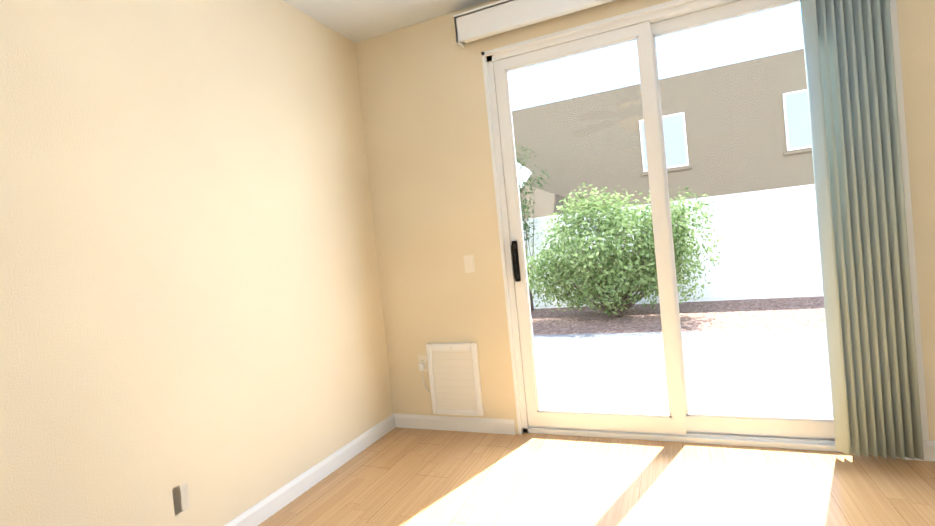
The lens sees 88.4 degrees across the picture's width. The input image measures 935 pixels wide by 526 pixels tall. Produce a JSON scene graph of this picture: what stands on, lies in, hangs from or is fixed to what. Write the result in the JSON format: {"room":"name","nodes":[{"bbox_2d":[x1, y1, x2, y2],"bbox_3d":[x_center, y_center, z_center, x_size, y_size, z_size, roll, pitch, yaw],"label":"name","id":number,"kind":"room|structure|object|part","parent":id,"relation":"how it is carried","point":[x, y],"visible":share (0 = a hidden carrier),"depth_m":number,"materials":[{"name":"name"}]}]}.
{"room":"empty living room","nodes":[
{"label":"empty living room","id":0,"kind":"room"},
{"bbox_2d":[0,0,393,525],"bbox_3d":[-2.100,0.025,0.804,0.610,2.740,6.270,-5,2,23],"label":"wall","id":1,"kind":"structure","parent":0,"point":[190,291],"depth_m":2.05,"materials":[{"name":"beige paint"}]},
{"bbox_2d":[172,482,189,514],"bbox_3d":[-1.183,0.969,1.982,0.010,0.115,0.070,-5,2,23],"label":"outlet","id":2,"kind":"object","parent":1,"relation":"attached to","point":[178,492],"visible":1,"depth_m":1.98,"materials":[{"name":"white plastic"}]},
{"bbox_2d":[224,414,395,525],"bbox_3d":[-1.082,1.219,2.135,0.014,0.095,2.880,-5,2,23],"label":"baseboard","id":3,"kind":"structure","parent":1,"relation":"attached to","point":[260,512],"depth_m":2.63,"materials":[{"name":"white wood"}]},
{"bbox_2d":[283,0,489,42],"bbox_3d":[-0.543,-1.534,-0.044,4.380,0.100,6.420,-5,2,23],"label":"ceiling","id":4,"kind":"structure","parent":0,"point":[355,21],"depth_m":3.01,"materials":[{"name":"white paint"}]},
{"bbox_2d":[258,427,934,525],"bbox_3d":[-0.263,1.291,0.030,4.380,0.100,6.420,-5,2,23],"label":"floor","id":5,"kind":"structure","parent":0,"point":[396,476],"depth_m":2.34,"materials":[{"name":"laminate"}]},
{"bbox_2d":[355,0,934,457],"bbox_3d":[1.030,-0.337,2.783,3.620,2.740,0.150,-5,2,23],"label":"wall","id":6,"kind":"structure","parent":0,"point":[427,136],"depth_m":3.17,"materials":[{"name":"beige paint"}]},
{"bbox_2d":[418,355,427,371],"bbox_3d":[-0.308,0.696,3.334,0.070,0.115,0.010,-5,2,23],"label":"electrical outlet","id":7,"kind":"object","parent":6,"relation":"attached to","point":[422,358],"visible":0.79,"depth_m":3.33,"materials":[{"name":"white plastic"}]},
{"bbox_2d":[419,363,430,391],"bbox_3d":[-0.285,0.789,3.310,0.076,0.198,0.030,-5,2,23],"label":"cord","id":8,"kind":"object","parent":7,"relation":"attached to","point":[421,366],"visible":0.85,"depth_m":3.31,"materials":[{"name":"white plastic"}]},
{"bbox_2d":[393,413,515,434],"bbox_3d":[-0.113,1.093,3.275,0.910,0.095,0.014,-5,2,23],"label":"baseboard","id":9,"kind":"structure","parent":6,"relation":"attached to","point":[478,425],"depth_m":3.25,"materials":[{"name":"white wood"}]},
{"bbox_2d":[426,343,483,415],"bbox_3d":[-0.088,0.780,3.231,0.370,0.485,0.038,-5,2,23],"label":"pet door","id":10,"kind":"structure","parent":6,"relation":"in","point":[454,378],"depth_m":3.23,"materials":[{"name":"white plastic"}]},
{"bbox_2d":[464,255,474,272],"bbox_3d":[0.011,0.006,3.150,0.070,0.115,0.012,-5,2,23],"label":"light switch","id":11,"kind":"object","parent":6,"relation":"attached to","point":[469,263],"visible":1,"depth_m":3.15,"materials":[{"name":"white plastic"}]},
{"bbox_2d":[494,0,834,438],"bbox_3d":[1.120,-0.187,2.760,1.804,2.339,0.076,-5,2,23],"label":"door","id":12,"kind":"structure","parent":6,"relation":"in","point":[673,421],"depth_m":2.75,"materials":[{"name":"white plastic"}]},
{"bbox_3d":[1.527,-0.223,2.606,0.932,2.339,0.036,-5,2,23],"label":"fixed patio door panel","id":13,"kind":"part","parent":12,"relation":"part of","materials":[{"name":"clear glass"}]},
{"bbox_2d":[481,0,896,457],"bbox_3d":[1.112,-0.193,2.741,1.920,2.440,0.140,-5,2,23],"label":"door frame","id":14,"kind":"structure","parent":6,"relation":"attached to","point":[651,14],"depth_m":2.82,"materials":[{"name":"white plastic"}]},
{"bbox_3d":[0.303,-0.010,3.049,0.034,0.260,0.052,-5,2,23],"label":"handle","id":15,"kind":"part","parent":14,"relation":"part of","materials":[{"name":"black metal"}]},
{"bbox_3d":[0.712,-0.164,2.913,0.806,2.197,0.008,-5,2,23],"label":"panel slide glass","id":16,"kind":"part","parent":14,"relation":"part of","materials":[{"name":"clear glass"}]},
{"bbox_3d":[1.526,-0.237,2.606,0.806,2.197,0.008,-5,2,23],"label":"panel fixed glass","id":17,"kind":"part","parent":14,"relation":"part of","materials":[{"name":"clear glass"}]},
{"bbox_2d":[453,0,928,460],"bbox_3d":[1.063,-0.315,2.628,2.188,2.628,0.111,-5,2,23],"label":"vertical blinds","id":18,"kind":"object","parent":6,"relation":"attached to","point":[861,172],"visible":1,"depth_m":2.27,"materials":[{"name":"fabric"}]},
{"bbox_2d":[905,440,934,460],"bbox_3d":[2.442,0.869,2.176,0.750,0.095,0.014,-5,2,23],"label":"baseboard","id":19,"kind":"structure","parent":6,"relation":"attached to","point":[929,449],"depth_m":2.28,"materials":[{"name":"white wood"}]},
{"label":"outside","id":20,"kind":"structure","parent":0,"visible":0},
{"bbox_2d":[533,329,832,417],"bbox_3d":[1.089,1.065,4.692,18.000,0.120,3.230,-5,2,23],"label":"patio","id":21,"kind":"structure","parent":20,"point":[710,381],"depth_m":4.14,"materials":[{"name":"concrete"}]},
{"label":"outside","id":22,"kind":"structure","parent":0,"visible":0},
{"bbox_2d":[531,296,825,334],"bbox_3d":[3.552,0.680,10.495,26.000,0.100,9.400,-5,2,23],"label":"garden bed","id":23,"kind":"object","parent":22,"point":[757,312],"depth_m":6.84,"materials":[{"name":"brown soil"}]},
{"bbox_2d":[515,144,549,311],"bbox_3d":[0.912,-0.671,8.760,1.331,3.166,0.874,-5,2,23],"label":"tree","id":24,"kind":"object","parent":23,"relation":"on","point":[525,226],"depth_m":8.69,"materials":[{"name":"green plant"}]},
{"bbox_2d":[517,163,569,218],"bbox_3d":[-0.037,-1.257,13.574,5.312,4.299,6.295,-5,2,23],"label":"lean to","id":25,"kind":"object","parent":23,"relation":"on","point":[542,211],"depth_m":11.91,"materials":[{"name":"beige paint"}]},
{"bbox_2d":[525,183,722,316],"bbox_3d":[2.143,-0.215,7.431,3.204,2.109,1.868,-5,2,23],"label":"bush","id":26,"kind":"object","parent":23,"relation":"on","point":[586,284],"depth_m":7.12,"materials":[{"name":"green plant"}]},
{"bbox_2d":[512,48,814,211],"bbox_3d":[5.471,-2.580,15.619,30.000,5.740,2.080,-5,2,23],"label":"building","id":27,"kind":"structure","parent":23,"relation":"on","point":[698,131],"depth_m":14.05,"materials":[{"name":"beige paint"}]},
{"bbox_2d":[523,184,823,308],"bbox_3d":[2.721,-0.117,8.725,26.000,1.740,0.240,-5,2,23],"label":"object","id":28,"kind":"object","parent":23,"relation":"on","point":[773,272],"depth_m":7.80,"materials":[{"name":"paint"}]}
]}

